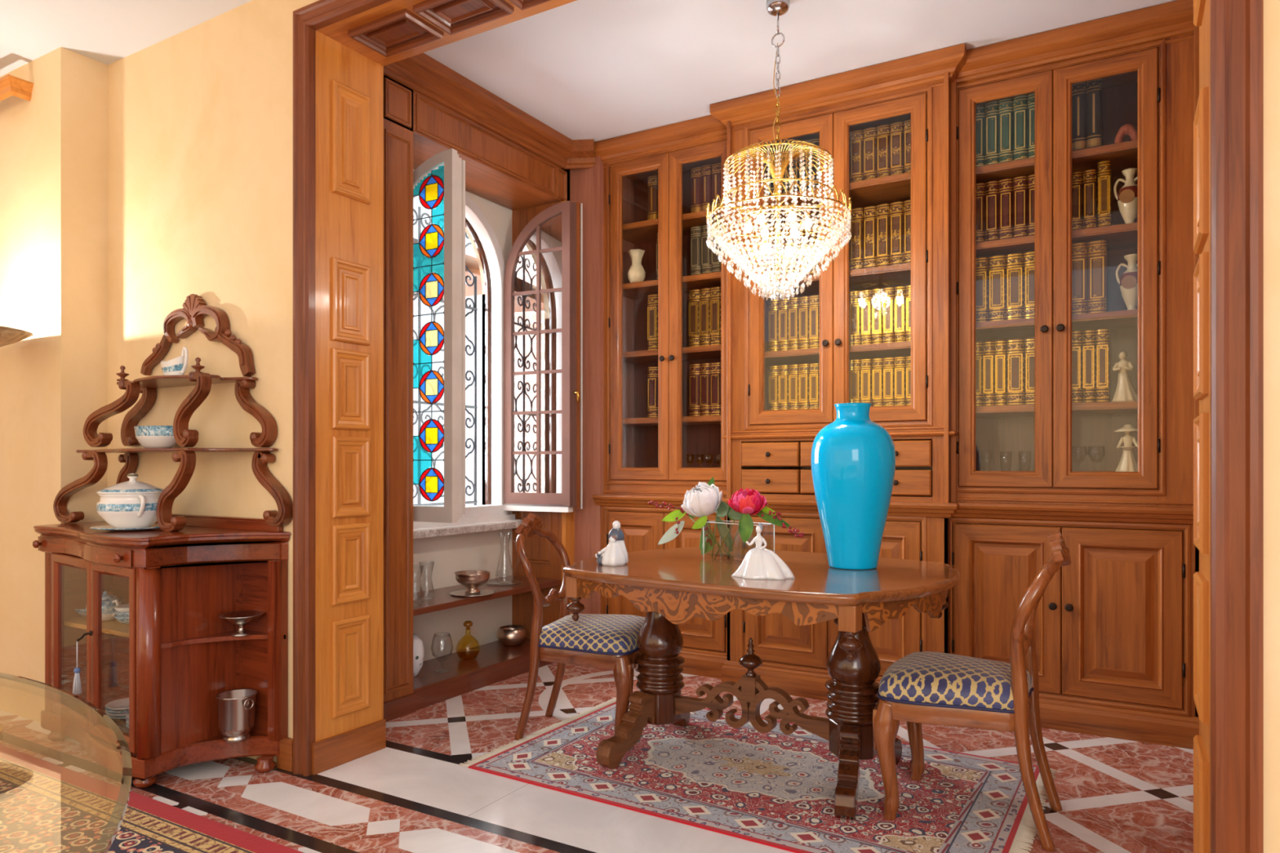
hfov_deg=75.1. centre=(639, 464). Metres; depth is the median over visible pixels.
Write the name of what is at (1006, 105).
volume
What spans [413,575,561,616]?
niche shelf
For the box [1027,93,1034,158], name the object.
volume
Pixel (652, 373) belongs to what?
volume
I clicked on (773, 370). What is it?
volume
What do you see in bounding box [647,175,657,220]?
volume
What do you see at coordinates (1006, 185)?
volume
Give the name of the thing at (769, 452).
tall cabinet
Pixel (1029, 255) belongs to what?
volume
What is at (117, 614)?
bowl
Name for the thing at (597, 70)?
ceiling
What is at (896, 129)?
volume
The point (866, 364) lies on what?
volume
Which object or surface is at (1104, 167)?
volume
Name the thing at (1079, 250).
volume
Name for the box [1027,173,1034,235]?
volume
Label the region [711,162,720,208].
volume
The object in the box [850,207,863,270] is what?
volume
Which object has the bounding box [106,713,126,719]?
plate
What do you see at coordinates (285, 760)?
baseboard
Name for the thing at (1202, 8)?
trim
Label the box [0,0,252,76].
ceiling
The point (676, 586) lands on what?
table
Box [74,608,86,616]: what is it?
bowl
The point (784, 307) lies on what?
volume
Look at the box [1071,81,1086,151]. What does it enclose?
volume
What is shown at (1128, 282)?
vase
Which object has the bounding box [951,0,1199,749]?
tall cabinet
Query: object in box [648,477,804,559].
bouquet
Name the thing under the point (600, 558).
flower basket
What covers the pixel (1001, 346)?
volume
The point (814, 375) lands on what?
volume
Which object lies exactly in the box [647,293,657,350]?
volume
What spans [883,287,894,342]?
volume
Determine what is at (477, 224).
window
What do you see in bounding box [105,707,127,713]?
plate
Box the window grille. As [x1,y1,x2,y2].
[413,206,477,506]
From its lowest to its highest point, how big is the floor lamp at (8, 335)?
1.705 m
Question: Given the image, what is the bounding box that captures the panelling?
[383,74,570,722]
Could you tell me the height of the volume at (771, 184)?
0.270 m
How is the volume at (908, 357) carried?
on the tall cabinet at (769, 452)
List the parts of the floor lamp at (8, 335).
lamp shade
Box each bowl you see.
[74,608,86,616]
[96,493,160,528]
[112,604,128,612]
[112,614,128,624]
[113,609,128,617]
[454,570,490,593]
[496,625,527,646]
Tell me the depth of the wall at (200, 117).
3.33 m
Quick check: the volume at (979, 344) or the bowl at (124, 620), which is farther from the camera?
the volume at (979, 344)
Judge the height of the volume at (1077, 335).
0.325 m
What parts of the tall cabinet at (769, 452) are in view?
drawer, drawer, door, door, drawer, drawer, knob, shelf, shelf, shelf, knob, cornice, moulding, counter moulding, shelf, door, door, knob, drawer, drawer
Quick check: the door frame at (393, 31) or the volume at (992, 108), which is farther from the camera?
the volume at (992, 108)
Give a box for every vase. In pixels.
[413,564,424,606]
[413,633,424,676]
[418,561,434,599]
[495,532,514,583]
[627,248,645,283]
[702,520,774,561]
[810,402,895,569]
[1113,168,1137,223]
[1115,253,1137,310]
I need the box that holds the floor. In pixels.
[0,662,1193,852]
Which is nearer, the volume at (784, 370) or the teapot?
the teapot
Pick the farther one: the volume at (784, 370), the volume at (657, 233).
the volume at (657, 233)
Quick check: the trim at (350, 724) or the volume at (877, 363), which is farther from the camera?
the volume at (877, 363)
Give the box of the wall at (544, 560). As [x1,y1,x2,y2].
[511,168,574,639]
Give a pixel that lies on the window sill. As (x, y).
(424, 532)
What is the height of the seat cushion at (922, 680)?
0.103 m
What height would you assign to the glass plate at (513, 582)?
0.009 m
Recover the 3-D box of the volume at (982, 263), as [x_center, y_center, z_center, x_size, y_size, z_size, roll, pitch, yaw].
[1.630,-0.815,3.975,0.074,0.310,0.174,0,0,30]
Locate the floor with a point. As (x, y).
(412, 794)
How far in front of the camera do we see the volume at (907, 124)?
4.00 m
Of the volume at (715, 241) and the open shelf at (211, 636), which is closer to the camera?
the open shelf at (211, 636)
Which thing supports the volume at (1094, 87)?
on the tall cabinet at (1113, 628)
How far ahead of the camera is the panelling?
3.83 m
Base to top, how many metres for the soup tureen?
0.212 m
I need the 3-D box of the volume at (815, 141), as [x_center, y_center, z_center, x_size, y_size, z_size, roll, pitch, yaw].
[0.925,-1.520,4.306,0.052,0.270,0.174,0,0,30]
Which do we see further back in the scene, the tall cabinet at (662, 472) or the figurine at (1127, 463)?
the tall cabinet at (662, 472)
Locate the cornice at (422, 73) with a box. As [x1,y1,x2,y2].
[383,52,595,168]
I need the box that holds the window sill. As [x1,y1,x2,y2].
[413,519,523,538]
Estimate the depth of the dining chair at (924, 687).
2.62 m
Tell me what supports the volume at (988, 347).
on the tall cabinet at (1113, 628)
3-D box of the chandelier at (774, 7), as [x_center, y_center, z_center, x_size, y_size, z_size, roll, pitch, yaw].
[0.559,-1.277,3.379,0.579,1.205,0.579,0,0,-23]
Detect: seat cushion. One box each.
[539,613,645,653]
[879,651,1032,710]
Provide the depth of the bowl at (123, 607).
3.42 m
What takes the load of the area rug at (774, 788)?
on the floor
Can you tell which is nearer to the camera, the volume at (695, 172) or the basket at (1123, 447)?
the basket at (1123, 447)
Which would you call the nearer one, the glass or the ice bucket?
the ice bucket
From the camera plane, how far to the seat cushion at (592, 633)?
3.41 m
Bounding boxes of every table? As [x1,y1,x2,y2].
[0,672,132,852]
[562,546,960,820]
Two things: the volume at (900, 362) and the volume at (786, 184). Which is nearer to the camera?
the volume at (900, 362)
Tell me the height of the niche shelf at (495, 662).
0.100 m
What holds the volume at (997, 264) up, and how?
on the tall cabinet at (1113, 628)
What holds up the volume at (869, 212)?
on the tall cabinet at (769, 452)
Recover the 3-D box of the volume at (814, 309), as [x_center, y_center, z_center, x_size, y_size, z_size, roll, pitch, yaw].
[0.925,-0.723,4.306,0.052,0.275,0.174,0,0,30]
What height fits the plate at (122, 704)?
0.020 m
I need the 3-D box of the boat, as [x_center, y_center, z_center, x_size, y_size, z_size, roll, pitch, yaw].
[-1.866,-0.409,3.348,0.162,0.118,0.074,0,0,30]
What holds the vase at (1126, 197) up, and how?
on the tall cabinet at (1113, 628)
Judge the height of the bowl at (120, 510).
0.135 m
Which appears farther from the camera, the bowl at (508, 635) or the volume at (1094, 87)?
the bowl at (508, 635)
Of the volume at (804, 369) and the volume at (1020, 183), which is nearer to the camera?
the volume at (1020, 183)
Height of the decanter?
0.207 m
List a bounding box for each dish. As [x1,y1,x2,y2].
[133,425,176,448]
[217,610,264,636]
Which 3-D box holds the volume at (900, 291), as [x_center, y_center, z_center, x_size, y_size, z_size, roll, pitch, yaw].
[1.293,-0.723,4.091,0.052,0.275,0.174,0,0,30]
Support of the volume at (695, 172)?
on the tall cabinet at (662, 472)
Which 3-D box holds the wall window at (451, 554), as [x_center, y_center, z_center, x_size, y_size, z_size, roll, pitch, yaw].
[-0.870,-0.365,4.561,0.697,3.030,2.200,0,0,30]
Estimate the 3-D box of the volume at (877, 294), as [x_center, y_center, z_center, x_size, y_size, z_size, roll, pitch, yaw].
[1.199,-0.723,4.145,0.052,0.275,0.174,0,0,30]
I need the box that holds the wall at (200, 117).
[107,0,1279,852]
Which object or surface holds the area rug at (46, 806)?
on the floor
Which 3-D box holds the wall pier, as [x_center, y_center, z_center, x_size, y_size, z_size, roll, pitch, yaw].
[-3.254,-0.383,4.343,2.000,3.066,0.502,0,0,30]
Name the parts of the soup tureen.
lid, handle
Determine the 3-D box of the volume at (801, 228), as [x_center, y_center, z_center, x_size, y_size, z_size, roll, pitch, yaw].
[0.856,-1.105,4.350,0.064,0.300,0.174,0,0,30]
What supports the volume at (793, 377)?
on the tall cabinet at (769, 452)
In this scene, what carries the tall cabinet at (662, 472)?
on the floor
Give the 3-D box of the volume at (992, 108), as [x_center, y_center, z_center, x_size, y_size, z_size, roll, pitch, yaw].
[1.677,-1.535,3.949,0.058,0.310,0.174,0,0,30]
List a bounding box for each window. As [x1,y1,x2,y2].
[413,148,582,661]
[413,183,515,528]
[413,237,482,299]
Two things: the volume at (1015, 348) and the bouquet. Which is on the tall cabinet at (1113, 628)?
the volume at (1015, 348)
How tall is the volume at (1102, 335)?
0.325 m
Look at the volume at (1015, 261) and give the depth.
3.83 m
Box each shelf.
[63,616,128,637]
[160,629,285,648]
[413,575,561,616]
[413,638,553,710]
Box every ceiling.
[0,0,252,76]
[423,0,1176,142]
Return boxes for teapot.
[85,591,124,622]
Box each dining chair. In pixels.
[514,512,645,740]
[872,532,1071,852]
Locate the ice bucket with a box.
[215,688,257,742]
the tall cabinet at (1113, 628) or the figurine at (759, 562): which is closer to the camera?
the figurine at (759, 562)
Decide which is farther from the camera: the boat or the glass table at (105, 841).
the boat
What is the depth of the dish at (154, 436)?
3.34 m
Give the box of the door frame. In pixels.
[293,0,1263,852]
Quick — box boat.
[160,346,188,375]
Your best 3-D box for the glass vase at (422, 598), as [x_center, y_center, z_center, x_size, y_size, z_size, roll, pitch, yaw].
[-1.075,0.583,4.201,0.076,0.185,0.076,0,0,30]
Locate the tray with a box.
[449,589,495,596]
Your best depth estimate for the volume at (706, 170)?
4.67 m
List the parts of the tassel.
cord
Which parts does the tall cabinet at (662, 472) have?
door, door, counter moulding, cornice, knob, knob, shelf, shelf, shelf, shelf, shelf, door, door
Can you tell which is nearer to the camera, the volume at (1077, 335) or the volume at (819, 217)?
the volume at (1077, 335)
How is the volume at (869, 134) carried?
on the tall cabinet at (769, 452)
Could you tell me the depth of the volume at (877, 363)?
4.07 m
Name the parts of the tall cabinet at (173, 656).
knob, glazed door, drawer, panel, glazed door, knob, corner post, crest arm, panel, rail, crest arm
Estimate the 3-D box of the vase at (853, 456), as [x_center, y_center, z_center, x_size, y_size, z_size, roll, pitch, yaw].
[0.788,0.078,3.084,0.304,0.603,0.304,0,0,-18]
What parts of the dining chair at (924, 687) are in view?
leg, leg, seat rail, cross rail, leg, leg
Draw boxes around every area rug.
[0,744,303,852]
[458,697,1056,852]
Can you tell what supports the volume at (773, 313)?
on the tall cabinet at (769, 452)
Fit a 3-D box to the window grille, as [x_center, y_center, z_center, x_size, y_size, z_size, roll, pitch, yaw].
[-1.243,-0.590,4.692,0.018,1.720,0.960,0,0,30]
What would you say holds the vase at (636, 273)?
on the tall cabinet at (662, 472)
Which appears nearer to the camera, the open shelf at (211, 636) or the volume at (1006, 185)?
the open shelf at (211, 636)
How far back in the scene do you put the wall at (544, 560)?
4.97 m
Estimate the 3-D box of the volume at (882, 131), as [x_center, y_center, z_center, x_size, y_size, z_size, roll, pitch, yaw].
[1.224,-1.520,4.133,0.062,0.270,0.174,0,0,30]
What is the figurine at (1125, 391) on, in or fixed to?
on the tall cabinet at (1113, 628)
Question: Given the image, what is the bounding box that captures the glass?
[431,632,453,671]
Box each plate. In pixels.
[88,523,159,531]
[105,697,128,710]
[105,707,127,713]
[105,710,126,716]
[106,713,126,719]
[486,581,522,585]
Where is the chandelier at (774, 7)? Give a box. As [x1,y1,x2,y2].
[706,0,851,284]
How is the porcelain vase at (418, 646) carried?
on the niche shelf at (495, 662)
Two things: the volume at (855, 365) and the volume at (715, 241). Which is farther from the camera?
the volume at (715, 241)
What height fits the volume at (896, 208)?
0.315 m
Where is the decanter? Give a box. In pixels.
[455,620,479,660]
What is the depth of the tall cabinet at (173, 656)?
3.14 m
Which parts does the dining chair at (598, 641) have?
leg, cross rail, leg, seat rail, leg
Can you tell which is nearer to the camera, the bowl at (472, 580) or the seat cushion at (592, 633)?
the seat cushion at (592, 633)
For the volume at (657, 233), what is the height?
0.285 m
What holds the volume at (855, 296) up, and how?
on the tall cabinet at (769, 452)
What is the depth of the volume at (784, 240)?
4.31 m
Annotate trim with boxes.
[311,30,386,775]
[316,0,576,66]
[1193,0,1210,852]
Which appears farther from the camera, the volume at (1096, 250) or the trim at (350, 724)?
the volume at (1096, 250)
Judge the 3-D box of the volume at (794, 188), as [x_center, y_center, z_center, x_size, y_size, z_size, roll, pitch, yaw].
[0.831,-1.520,4.363,0.052,0.270,0.174,0,0,30]
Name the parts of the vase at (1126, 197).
handle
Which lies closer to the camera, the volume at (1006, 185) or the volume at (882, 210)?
the volume at (1006, 185)
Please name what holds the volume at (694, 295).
on the tall cabinet at (662, 472)
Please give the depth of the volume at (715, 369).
4.64 m
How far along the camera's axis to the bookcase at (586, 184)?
4.92 m
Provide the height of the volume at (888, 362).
0.250 m
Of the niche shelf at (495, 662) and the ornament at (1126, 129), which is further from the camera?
the niche shelf at (495, 662)
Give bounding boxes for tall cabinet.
[32,293,293,788]
[592,115,727,679]
[710,43,967,701]
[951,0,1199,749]
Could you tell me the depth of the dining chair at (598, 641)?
3.44 m
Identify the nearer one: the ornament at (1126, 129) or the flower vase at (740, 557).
the flower vase at (740, 557)
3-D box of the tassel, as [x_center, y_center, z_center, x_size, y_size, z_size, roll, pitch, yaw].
[-2.101,0.758,3.110,0.030,0.195,0.030,0,0,30]
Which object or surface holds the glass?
on the niche shelf at (495, 662)
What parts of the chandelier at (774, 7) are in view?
bulb, bulb, bulb, bulb, rod, gilt frame, bulb, bulb, bulb, bulb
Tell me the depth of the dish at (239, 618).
3.12 m
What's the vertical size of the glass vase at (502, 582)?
0.280 m
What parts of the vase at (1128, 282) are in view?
handle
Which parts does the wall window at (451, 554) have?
leaded glass, casement sash, pane, casement sash, handle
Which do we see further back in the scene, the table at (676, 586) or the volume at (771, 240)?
the volume at (771, 240)
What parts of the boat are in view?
handle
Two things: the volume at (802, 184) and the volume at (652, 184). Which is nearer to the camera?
the volume at (802, 184)
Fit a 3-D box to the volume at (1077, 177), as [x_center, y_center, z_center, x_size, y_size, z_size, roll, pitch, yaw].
[1.975,-1.165,3.774,0.052,0.270,0.174,0,0,30]
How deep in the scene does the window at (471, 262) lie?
5.27 m
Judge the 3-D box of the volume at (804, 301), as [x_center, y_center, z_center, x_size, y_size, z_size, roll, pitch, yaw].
[0.878,-0.723,4.335,0.052,0.275,0.174,0,0,30]
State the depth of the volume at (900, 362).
4.01 m
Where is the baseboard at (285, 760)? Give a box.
[276,737,293,772]
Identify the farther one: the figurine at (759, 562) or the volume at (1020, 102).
the volume at (1020, 102)
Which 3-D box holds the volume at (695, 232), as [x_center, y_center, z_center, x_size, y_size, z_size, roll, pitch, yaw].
[0.351,-1.202,4.780,0.062,0.285,0.174,0,0,30]
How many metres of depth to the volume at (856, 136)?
4.12 m
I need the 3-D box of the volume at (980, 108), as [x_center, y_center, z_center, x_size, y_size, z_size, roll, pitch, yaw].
[1.624,-1.535,3.980,0.058,0.310,0.174,0,0,30]
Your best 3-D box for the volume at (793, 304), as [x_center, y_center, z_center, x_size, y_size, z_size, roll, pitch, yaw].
[0.829,-0.723,4.360,0.052,0.275,0.174,0,0,30]
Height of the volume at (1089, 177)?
0.270 m
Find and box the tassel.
[72,641,81,694]
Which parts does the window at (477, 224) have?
frame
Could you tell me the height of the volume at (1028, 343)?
0.305 m
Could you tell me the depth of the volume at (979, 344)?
3.91 m
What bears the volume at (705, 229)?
on the tall cabinet at (662, 472)
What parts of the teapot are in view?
lid, handle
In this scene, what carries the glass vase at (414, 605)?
on the niche shelf at (442, 600)
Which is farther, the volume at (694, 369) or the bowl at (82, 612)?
the volume at (694, 369)
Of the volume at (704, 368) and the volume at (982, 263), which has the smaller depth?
the volume at (982, 263)
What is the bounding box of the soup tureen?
[96,473,164,528]
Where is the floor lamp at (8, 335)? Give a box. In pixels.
[0,325,33,733]
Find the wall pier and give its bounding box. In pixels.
[0,46,107,722]
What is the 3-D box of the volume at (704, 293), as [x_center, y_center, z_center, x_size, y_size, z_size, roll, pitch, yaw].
[0.401,-0.825,4.750,0.065,0.330,0.174,0,0,30]
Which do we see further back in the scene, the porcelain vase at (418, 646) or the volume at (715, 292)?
the volume at (715, 292)
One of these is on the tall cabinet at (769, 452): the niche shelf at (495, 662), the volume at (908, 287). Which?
the volume at (908, 287)
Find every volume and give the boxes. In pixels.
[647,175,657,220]
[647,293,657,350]
[647,366,657,417]
[656,232,657,279]
[688,288,699,346]
[688,363,699,416]
[690,166,701,213]
[690,226,701,275]
[699,288,710,346]
[699,363,711,416]
[701,164,711,210]
[701,224,711,274]
[710,286,720,345]
[710,362,720,415]
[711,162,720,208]
[711,222,720,272]
[768,146,776,195]
[768,223,781,279]
[768,299,778,351]
[768,365,778,410]
[778,297,789,350]
[778,364,789,409]
[779,144,789,194]
[781,221,793,278]
[788,297,799,350]
[788,364,799,409]
[789,144,799,192]
[793,220,805,276]
[799,140,809,191]
[799,296,809,349]
[799,363,809,408]
[805,217,817,275]
[808,294,819,348]
[808,363,819,408]
[809,138,819,189]
[817,217,819,273]
[849,359,861,403]
[850,129,863,182]
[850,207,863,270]
[850,290,861,345]
[861,289,871,344]
[861,358,872,406]
[863,127,876,180]
[863,205,876,268]
[871,288,883,343]
[872,358,883,406]
[876,124,889,177]
[876,203,889,266]
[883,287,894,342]
[883,357,894,406]
[889,121,903,175]
[889,201,903,265]
[894,285,906,342]
[894,356,906,405]
[903,119,911,173]
[903,199,911,263]
[906,284,911,341]
[906,355,911,405]
[976,103,985,167]
[976,182,985,242]
[976,257,988,322]
[976,342,982,406]
[982,341,995,405]
[985,100,999,165]
[985,180,999,241]
[988,254,1006,321]
[995,340,1007,405]
[999,97,1013,163]
[999,177,1013,239]
[1006,253,1024,319]
[1007,338,1024,404]
[1013,94,1027,160]
[1013,175,1027,237]
[1024,251,1034,318]
[1024,337,1034,404]
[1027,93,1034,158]
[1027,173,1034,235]
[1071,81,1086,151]
[1071,171,1082,230]
[1071,241,1087,314]
[1071,330,1082,403]
[1082,168,1097,229]
[1082,329,1095,402]
[1086,78,1102,148]
[1087,240,1106,313]
[1095,328,1109,402]
[1097,160,1111,226]
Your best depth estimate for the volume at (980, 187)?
3.90 m
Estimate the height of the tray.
0.007 m
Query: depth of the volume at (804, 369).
4.26 m
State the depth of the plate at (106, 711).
3.33 m
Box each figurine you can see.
[730,522,795,580]
[1111,351,1137,401]
[1113,424,1137,471]
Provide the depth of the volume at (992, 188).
3.88 m
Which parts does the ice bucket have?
ring handle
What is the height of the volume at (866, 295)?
0.275 m
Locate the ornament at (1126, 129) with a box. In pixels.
[1114,124,1137,143]
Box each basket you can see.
[595,551,604,564]
[1119,446,1137,449]
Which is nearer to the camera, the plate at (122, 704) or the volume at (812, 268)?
the plate at (122, 704)
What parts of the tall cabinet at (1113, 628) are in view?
door, door, knob, knob, shelf, knob, shelf, shelf, shelf, shelf, knob, counter moulding, cornice, door, door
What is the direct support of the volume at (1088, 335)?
on the tall cabinet at (1113, 628)
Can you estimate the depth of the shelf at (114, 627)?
3.42 m
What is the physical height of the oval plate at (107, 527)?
0.015 m
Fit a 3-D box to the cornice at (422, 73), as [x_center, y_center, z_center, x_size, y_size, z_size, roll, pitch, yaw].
[-0.695,-1.812,4.291,0.212,0.135,1.510,0,0,30]

